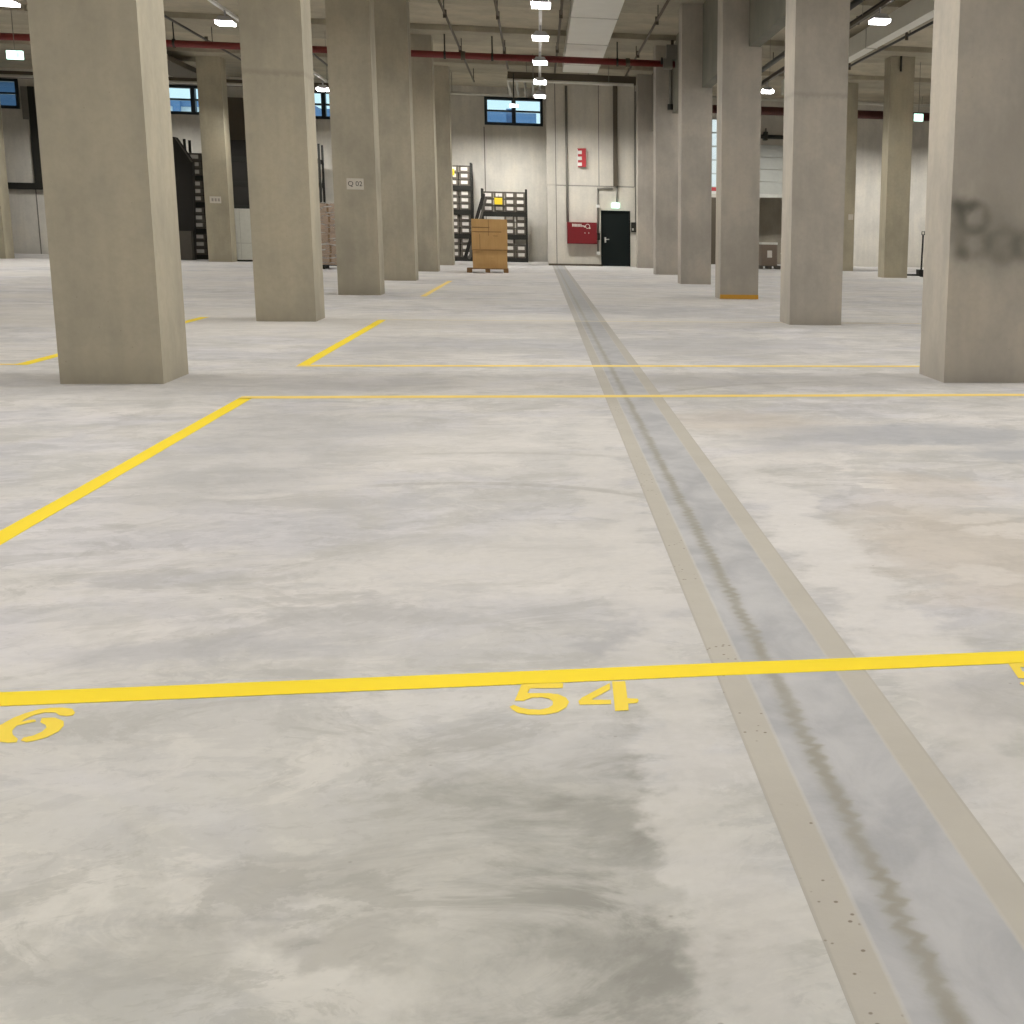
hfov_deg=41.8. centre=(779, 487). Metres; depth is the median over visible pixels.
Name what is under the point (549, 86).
trim
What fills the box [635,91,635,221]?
conduit
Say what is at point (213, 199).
sign
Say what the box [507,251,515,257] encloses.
storage tote
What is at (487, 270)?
wooden pallet
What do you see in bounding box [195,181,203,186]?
storage tote
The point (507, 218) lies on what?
storage tote
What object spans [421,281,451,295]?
painted line
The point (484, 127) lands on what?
trim
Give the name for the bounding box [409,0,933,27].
ceiling beam
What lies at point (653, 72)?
beam
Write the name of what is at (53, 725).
painted number
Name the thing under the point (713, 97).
pipe
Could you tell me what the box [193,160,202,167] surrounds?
storage tote
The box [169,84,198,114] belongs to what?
window
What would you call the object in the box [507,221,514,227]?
storage tote
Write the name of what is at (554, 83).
trim
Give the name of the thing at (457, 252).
storage tote
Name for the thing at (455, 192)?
storage tote
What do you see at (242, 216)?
tall cabinet
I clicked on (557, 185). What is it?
trim
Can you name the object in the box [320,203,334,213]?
carton
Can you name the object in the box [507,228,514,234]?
storage tote
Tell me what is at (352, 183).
sign
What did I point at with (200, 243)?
storage tote
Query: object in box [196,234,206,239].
storage tote
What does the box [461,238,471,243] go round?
storage tote
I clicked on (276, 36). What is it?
concrete column
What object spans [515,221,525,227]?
storage tote
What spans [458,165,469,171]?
storage tote
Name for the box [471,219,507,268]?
cardboard box
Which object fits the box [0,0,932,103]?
ceiling
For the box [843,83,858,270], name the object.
concrete column
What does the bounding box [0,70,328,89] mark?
cable tray
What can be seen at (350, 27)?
concrete column
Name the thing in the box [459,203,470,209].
storage tote
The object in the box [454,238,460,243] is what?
storage tote
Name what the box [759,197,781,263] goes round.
wall
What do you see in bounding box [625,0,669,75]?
pipe
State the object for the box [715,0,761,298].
concrete column
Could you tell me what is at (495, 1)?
pipe
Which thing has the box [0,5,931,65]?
ceiling beam
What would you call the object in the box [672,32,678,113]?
beam
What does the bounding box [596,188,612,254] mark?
conduit
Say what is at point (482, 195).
leaning board
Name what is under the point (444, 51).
hanger
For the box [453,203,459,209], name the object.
storage tote
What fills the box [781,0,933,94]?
air duct
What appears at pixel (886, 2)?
lighting trunking
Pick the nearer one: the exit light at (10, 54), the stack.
the exit light at (10, 54)
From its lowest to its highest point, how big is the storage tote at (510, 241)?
0.255 m
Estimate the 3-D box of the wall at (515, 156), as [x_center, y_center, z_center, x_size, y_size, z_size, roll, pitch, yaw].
[-9.881,-12.692,52.693,54.000,6.850,0.300,-1,11,-10]
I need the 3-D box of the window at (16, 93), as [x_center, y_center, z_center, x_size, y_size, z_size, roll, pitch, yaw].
[-29.785,-14.809,48.486,2.300,1.090,0.270,-1,11,-10]
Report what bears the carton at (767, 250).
on the wooden pallet at (760, 266)
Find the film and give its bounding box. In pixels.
[320,202,336,264]
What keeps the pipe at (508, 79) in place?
hanging from the ceiling
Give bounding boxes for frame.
[8,86,42,189]
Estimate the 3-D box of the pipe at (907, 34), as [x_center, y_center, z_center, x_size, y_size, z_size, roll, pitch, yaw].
[2.777,-12.156,35.418,0.090,0.499,24.000,-1,11,-10]
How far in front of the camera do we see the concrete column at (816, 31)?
18.09 m
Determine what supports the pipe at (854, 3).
attached to the ceiling beam at (629, 6)
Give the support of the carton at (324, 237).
on the carton at (330, 249)
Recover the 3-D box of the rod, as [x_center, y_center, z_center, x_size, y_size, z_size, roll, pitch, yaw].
[3.717,-12.965,39.527,0.065,0.450,0.065,3,11,12]
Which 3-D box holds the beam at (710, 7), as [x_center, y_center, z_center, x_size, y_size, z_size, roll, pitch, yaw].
[-1.184,-10.193,28.309,0.220,2.078,6.516,-1,11,-10]
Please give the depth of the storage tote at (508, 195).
50.91 m
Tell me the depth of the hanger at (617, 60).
36.94 m
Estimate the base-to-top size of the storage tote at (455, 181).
0.255 m
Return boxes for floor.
[0,254,1023,1023]
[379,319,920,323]
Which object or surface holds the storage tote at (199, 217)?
on the storage tote at (199, 224)
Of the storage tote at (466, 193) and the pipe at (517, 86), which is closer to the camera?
the pipe at (517, 86)
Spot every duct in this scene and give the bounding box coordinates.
[563,0,624,72]
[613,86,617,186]
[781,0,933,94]
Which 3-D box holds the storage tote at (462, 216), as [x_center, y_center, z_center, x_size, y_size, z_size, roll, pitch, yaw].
[-12.503,-10.756,51.414,0.425,0.255,0.564,-1,11,-11]
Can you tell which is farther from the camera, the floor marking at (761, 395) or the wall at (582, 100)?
the wall at (582, 100)
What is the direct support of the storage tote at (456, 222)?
on the storage tote at (456, 229)
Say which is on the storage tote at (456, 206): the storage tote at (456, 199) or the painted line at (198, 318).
the storage tote at (456, 199)
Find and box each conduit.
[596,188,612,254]
[616,187,617,201]
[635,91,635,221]
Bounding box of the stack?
[173,137,196,259]
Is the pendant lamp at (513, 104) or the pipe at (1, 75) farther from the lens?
the pipe at (1, 75)
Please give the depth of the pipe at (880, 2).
30.45 m
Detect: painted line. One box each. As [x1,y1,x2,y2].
[0,398,249,544]
[0,651,1023,705]
[14,317,207,364]
[298,320,384,364]
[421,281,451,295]
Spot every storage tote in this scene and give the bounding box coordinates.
[189,153,201,160]
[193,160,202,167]
[195,168,202,175]
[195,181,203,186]
[195,187,203,194]
[195,195,204,201]
[196,207,204,213]
[196,214,205,220]
[196,221,205,228]
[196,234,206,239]
[196,240,207,246]
[197,247,207,254]
[452,165,457,171]
[453,172,458,178]
[453,179,458,185]
[453,190,458,195]
[453,196,459,202]
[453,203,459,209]
[454,214,459,219]
[454,220,459,226]
[454,227,459,233]
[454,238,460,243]
[455,244,460,249]
[455,250,460,256]
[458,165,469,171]
[459,172,469,178]
[459,179,469,185]
[459,190,469,196]
[459,196,470,202]
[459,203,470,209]
[460,214,470,220]
[460,220,470,226]
[460,227,470,233]
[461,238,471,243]
[461,244,471,249]
[461,250,471,256]
[483,191,492,197]
[483,198,493,204]
[484,205,493,211]
[493,191,503,197]
[494,205,504,211]
[504,192,514,198]
[504,198,514,204]
[504,205,514,211]
[504,217,514,220]
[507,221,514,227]
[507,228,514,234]
[507,239,514,244]
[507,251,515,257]
[508,245,515,250]
[515,192,524,198]
[515,199,524,205]
[515,205,524,211]
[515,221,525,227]
[515,228,525,234]
[516,217,524,221]
[516,245,525,251]
[516,251,525,257]
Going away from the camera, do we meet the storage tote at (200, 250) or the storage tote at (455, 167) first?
the storage tote at (200, 250)
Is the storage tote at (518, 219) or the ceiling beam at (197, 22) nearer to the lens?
the ceiling beam at (197, 22)
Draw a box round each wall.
[0,68,929,266]
[545,84,635,266]
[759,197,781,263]
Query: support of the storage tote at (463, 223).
on the storage tote at (464, 230)
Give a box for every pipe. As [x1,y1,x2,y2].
[0,33,674,67]
[0,40,930,91]
[0,74,242,85]
[164,14,240,60]
[312,53,327,65]
[438,0,474,81]
[450,72,524,96]
[494,0,508,68]
[507,54,633,95]
[515,82,519,96]
[524,82,526,96]
[554,0,563,72]
[565,86,568,221]
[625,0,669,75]
[668,70,672,109]
[712,96,929,106]
[761,0,894,86]
[761,128,782,140]
[762,0,864,72]
[848,21,932,69]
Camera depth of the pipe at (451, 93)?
46.19 m
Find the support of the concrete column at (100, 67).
on the floor at (448, 855)
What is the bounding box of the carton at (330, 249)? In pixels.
[322,244,335,254]
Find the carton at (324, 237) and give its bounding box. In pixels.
[321,234,335,243]
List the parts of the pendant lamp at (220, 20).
lighting trunking, pendant lamp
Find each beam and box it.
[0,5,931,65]
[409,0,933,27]
[652,72,653,130]
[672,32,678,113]
[702,0,717,87]
[749,0,785,46]
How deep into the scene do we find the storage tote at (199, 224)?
46.41 m
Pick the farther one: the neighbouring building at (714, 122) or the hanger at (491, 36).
the neighbouring building at (714, 122)
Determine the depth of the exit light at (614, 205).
47.71 m
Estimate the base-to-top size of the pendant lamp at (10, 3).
0.270 m
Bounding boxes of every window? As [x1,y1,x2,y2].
[0,78,19,108]
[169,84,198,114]
[314,90,329,118]
[484,96,542,126]
[712,118,716,186]
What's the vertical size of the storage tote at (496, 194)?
0.255 m
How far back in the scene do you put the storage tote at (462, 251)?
51.41 m
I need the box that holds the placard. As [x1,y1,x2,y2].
[494,197,501,204]
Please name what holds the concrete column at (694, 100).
on the floor at (448, 855)
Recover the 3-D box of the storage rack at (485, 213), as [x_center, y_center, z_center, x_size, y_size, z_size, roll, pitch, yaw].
[-10.942,-10.411,51.419,1.780,2.860,0.790,-1,11,-10]
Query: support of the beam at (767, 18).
attached to the ceiling
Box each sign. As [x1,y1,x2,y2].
[209,196,220,202]
[346,178,363,189]
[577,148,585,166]
[848,214,852,219]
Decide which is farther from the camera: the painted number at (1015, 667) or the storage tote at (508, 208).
the storage tote at (508, 208)
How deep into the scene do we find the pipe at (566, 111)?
46.98 m
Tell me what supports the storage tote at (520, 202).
on the storage tote at (517, 208)
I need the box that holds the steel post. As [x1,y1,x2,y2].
[711,197,715,263]
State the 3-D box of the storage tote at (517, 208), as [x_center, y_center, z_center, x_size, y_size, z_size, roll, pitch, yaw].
[-10.310,-11.069,51.347,0.425,0.255,0.564,-1,11,-11]
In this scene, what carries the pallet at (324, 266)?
on the floor at (448, 855)
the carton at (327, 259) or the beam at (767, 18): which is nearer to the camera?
the beam at (767, 18)
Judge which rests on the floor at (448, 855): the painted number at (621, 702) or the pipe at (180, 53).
the painted number at (621, 702)
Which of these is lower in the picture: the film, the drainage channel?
the drainage channel
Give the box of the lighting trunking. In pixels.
[761,0,893,93]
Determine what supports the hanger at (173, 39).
attached to the pipe at (462, 55)
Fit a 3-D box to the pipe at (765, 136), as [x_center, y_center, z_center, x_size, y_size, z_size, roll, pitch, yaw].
[0.838,-14.700,53.949,3.600,0.480,0.350,-1,11,-10]
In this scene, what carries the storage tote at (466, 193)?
on the storage tote at (463, 199)
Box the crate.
[179,231,194,259]
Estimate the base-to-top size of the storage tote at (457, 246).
0.255 m
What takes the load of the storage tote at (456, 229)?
on the storage rack at (468, 188)
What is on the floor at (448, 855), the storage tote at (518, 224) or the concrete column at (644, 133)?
the concrete column at (644, 133)
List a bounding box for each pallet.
[323,265,336,268]
[467,267,508,272]
[759,265,779,268]
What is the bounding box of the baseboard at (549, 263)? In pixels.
[549,263,600,265]
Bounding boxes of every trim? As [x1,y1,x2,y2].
[29,120,41,253]
[484,127,486,218]
[546,83,555,264]
[554,83,556,248]
[557,185,622,186]
[598,85,598,168]
[634,86,634,186]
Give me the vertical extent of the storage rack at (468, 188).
3.840 m
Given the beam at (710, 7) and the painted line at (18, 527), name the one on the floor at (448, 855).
the painted line at (18, 527)
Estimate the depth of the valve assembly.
37.01 m
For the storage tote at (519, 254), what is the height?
0.255 m
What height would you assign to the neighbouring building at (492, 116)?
8.250 m
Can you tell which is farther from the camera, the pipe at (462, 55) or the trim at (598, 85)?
the trim at (598, 85)
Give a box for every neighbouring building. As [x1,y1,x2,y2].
[0,82,15,105]
[170,100,198,111]
[315,106,329,115]
[487,109,535,122]
[712,120,716,185]
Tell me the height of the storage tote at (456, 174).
0.255 m
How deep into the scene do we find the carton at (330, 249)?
38.63 m
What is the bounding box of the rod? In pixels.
[900,56,902,71]
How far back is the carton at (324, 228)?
38.52 m
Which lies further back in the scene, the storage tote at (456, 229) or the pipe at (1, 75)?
the storage tote at (456, 229)
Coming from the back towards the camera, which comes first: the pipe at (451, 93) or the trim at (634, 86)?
the trim at (634, 86)
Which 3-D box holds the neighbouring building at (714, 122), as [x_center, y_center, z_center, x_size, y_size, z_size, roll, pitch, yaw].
[-3.531,-18.783,81.536,5.900,8.000,6.200,-1,11,-10]
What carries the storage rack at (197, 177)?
on the floor at (448, 855)
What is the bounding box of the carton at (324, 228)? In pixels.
[321,224,334,233]
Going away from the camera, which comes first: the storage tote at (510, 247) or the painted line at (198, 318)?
the painted line at (198, 318)
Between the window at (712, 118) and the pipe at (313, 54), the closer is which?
the pipe at (313, 54)
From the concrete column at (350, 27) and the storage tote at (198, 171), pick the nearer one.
the concrete column at (350, 27)
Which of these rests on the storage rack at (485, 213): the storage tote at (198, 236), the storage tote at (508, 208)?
the storage tote at (508, 208)
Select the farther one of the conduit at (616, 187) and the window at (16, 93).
the window at (16, 93)
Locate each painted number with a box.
[0,707,74,742]
[510,681,638,714]
[1008,663,1023,684]
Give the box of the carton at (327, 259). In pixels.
[322,255,336,264]
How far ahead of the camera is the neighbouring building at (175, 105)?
72.41 m
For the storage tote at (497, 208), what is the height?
0.255 m
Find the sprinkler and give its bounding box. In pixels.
[712,105,929,120]
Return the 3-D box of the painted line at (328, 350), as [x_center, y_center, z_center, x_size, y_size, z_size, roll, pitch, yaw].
[-4.923,-1.716,14.821,0.110,0.001,6.210,-1,11,-10]
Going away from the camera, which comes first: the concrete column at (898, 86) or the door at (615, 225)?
the concrete column at (898, 86)
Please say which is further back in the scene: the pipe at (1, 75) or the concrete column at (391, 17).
the pipe at (1, 75)
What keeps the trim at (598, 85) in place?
attached to the wall at (582, 100)
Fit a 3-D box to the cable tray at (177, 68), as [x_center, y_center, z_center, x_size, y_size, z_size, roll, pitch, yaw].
[-20.027,-13.815,42.230,1.100,0.170,6.000,-1,11,-10]
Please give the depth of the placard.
50.77 m
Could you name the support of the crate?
on the floor at (448, 855)
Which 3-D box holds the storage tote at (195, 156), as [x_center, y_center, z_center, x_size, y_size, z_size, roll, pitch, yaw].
[-20.884,-11.822,46.216,0.425,0.255,0.564,-1,11,-11]
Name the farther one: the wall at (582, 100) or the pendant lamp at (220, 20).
the wall at (582, 100)
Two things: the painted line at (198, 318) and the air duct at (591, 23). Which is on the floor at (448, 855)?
the painted line at (198, 318)
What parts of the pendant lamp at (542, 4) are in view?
pendant lamp, pendant lamp, lighting trunking, pendant lamp, pendant lamp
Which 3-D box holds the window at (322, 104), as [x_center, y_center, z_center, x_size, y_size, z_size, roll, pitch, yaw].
[-17.885,-15.002,50.671,2.300,1.090,0.270,-1,11,-10]
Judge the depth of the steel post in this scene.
54.04 m
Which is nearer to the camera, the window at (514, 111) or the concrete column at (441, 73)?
the concrete column at (441, 73)
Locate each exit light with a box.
[6,7,23,59]
[612,203,618,207]
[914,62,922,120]
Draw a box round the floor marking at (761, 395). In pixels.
[238,394,1023,398]
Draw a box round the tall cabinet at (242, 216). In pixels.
[234,208,252,261]
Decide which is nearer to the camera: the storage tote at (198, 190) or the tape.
the tape
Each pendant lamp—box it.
[0,0,19,6]
[208,0,328,91]
[510,73,517,106]
[531,0,550,97]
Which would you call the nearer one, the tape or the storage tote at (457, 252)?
the tape
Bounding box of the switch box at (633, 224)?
[631,222,635,231]
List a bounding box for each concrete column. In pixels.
[0,104,14,258]
[27,0,188,383]
[195,56,236,261]
[238,0,324,321]
[325,0,384,294]
[374,0,418,280]
[410,34,439,271]
[434,65,454,264]
[636,74,652,267]
[653,45,677,274]
[678,3,712,283]
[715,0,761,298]
[780,0,849,324]
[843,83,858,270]
[878,56,914,277]
[919,0,1023,382]
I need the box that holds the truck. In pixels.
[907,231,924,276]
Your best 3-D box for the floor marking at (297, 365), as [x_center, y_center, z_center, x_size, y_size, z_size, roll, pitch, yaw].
[1.100,-1.198,12.774,11.185,0.001,0.155,-1,11,-10]
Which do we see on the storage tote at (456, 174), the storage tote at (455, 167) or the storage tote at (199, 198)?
the storage tote at (455, 167)
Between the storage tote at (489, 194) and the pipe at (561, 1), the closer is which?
the pipe at (561, 1)
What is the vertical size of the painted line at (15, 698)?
0.001 m
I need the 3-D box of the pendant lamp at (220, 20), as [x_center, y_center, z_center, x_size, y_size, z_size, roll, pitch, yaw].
[-10.889,-9.966,26.358,0.410,1.645,20.606,-1,11,-10]
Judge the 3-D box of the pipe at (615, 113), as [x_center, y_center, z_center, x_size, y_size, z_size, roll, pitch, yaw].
[-6.013,-12.850,47.231,0.160,3.600,0.148,-1,11,-10]
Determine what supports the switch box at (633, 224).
attached to the wall at (582, 100)
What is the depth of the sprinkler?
52.40 m
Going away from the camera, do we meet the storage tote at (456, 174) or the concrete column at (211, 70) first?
the concrete column at (211, 70)
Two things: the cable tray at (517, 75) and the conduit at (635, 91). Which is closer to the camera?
the cable tray at (517, 75)
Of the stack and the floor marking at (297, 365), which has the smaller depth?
the floor marking at (297, 365)
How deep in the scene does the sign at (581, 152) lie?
47.10 m
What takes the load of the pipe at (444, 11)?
attached to the ceiling beam at (629, 6)
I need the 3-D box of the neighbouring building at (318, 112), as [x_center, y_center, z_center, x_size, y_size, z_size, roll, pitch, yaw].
[-27.199,-18.467,77.280,7.000,8.100,6.000,-1,11,-10]
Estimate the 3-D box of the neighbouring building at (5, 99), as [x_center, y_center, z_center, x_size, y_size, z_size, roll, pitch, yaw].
[-49.780,-19.111,72.830,17.000,10.200,6.200,-1,11,-10]
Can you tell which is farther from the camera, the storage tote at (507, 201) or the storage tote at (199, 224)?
the storage tote at (507, 201)
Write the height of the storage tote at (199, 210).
0.255 m
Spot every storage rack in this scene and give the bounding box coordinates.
[183,139,208,258]
[227,97,325,208]
[453,163,473,260]
[481,188,527,261]
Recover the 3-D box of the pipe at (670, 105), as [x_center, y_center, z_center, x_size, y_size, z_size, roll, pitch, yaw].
[-3.240,-12.156,38.336,0.178,1.830,0.178,-1,11,-10]
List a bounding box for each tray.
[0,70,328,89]
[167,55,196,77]
[508,62,635,85]
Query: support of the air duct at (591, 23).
attached to the ceiling beam at (629, 6)
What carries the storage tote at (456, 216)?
on the storage tote at (456, 222)
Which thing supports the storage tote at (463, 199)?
on the storage tote at (463, 206)
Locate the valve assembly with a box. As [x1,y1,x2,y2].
[661,40,676,69]
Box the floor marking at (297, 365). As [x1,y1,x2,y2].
[297,365,919,366]
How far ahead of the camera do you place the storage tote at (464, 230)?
51.25 m
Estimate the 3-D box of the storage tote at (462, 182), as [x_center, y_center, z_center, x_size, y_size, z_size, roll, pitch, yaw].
[-12.481,-12.073,51.156,0.425,0.255,0.564,-1,11,-11]
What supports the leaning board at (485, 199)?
on the floor at (448, 855)
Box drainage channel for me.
[552,265,1023,1023]
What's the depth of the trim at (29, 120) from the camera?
49.40 m
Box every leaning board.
[463,193,484,258]
[468,197,486,258]
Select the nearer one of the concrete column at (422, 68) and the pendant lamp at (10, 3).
the pendant lamp at (10, 3)
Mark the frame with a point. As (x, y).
(28, 102)
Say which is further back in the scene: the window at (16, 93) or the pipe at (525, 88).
the window at (16, 93)
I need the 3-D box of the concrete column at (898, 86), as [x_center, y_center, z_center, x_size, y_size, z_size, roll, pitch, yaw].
[3.655,-9.983,40.563,0.757,6.699,0.757,-1,11,-10]
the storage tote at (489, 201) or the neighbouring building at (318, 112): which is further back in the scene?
the neighbouring building at (318, 112)
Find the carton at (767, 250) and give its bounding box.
[759,242,777,265]
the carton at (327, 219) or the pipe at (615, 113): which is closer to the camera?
the carton at (327, 219)
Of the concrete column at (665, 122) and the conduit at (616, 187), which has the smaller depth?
the concrete column at (665, 122)
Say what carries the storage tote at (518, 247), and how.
on the storage tote at (519, 254)
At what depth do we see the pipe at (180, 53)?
44.08 m
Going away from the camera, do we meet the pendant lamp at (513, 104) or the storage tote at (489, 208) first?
the pendant lamp at (513, 104)
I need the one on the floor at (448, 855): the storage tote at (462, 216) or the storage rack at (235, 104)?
the storage rack at (235, 104)
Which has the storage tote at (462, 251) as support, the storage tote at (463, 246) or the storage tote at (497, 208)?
the storage tote at (463, 246)
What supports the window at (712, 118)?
in the wall at (515, 156)
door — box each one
[601,210,629,265]
[760,145,782,197]
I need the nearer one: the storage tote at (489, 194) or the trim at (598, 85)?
the trim at (598, 85)
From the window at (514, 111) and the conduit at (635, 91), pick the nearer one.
the conduit at (635, 91)
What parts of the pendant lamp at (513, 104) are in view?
stem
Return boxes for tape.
[720,295,757,298]
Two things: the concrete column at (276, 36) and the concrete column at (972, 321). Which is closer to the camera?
the concrete column at (972, 321)
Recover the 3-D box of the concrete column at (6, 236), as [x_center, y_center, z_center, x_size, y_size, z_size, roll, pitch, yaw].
[-25.978,-10.918,42.379,0.757,6.699,0.757,-1,11,-10]
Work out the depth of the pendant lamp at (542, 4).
25.59 m
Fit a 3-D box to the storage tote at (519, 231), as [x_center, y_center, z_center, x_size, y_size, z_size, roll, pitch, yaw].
[-10.311,-10.206,51.519,0.425,0.255,0.564,-1,11,-9]
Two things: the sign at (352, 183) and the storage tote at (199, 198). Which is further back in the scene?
the storage tote at (199, 198)
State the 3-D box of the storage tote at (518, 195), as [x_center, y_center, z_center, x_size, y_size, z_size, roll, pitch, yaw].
[-10.296,-11.578,51.249,0.425,0.255,0.564,-1,11,-10]
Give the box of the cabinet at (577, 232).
[567,222,596,243]
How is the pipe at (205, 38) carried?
attached to the ceiling beam at (629, 6)
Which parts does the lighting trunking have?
pendant lamp, pendant lamp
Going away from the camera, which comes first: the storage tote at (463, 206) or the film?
the film
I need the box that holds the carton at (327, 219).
[320,214,334,223]
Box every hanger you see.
[172,22,175,47]
[443,34,445,58]
[491,36,493,60]
[616,42,618,65]
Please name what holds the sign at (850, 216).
attached to the concrete column at (852, 100)
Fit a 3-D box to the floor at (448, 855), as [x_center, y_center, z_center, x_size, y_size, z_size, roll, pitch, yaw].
[-3.947,-2.798,21.251,54.000,0.300,71.500,-1,11,-10]
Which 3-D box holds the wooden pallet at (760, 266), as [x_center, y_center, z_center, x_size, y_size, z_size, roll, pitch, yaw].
[-0.431,-8.319,48.797,0.800,0.122,0.700,-1,11,-10]
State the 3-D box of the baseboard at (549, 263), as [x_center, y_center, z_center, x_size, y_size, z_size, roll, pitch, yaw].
[-7.579,-8.250,47.862,1.920,0.070,0.015,-1,11,-10]
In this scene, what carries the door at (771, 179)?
in the wall at (515, 156)

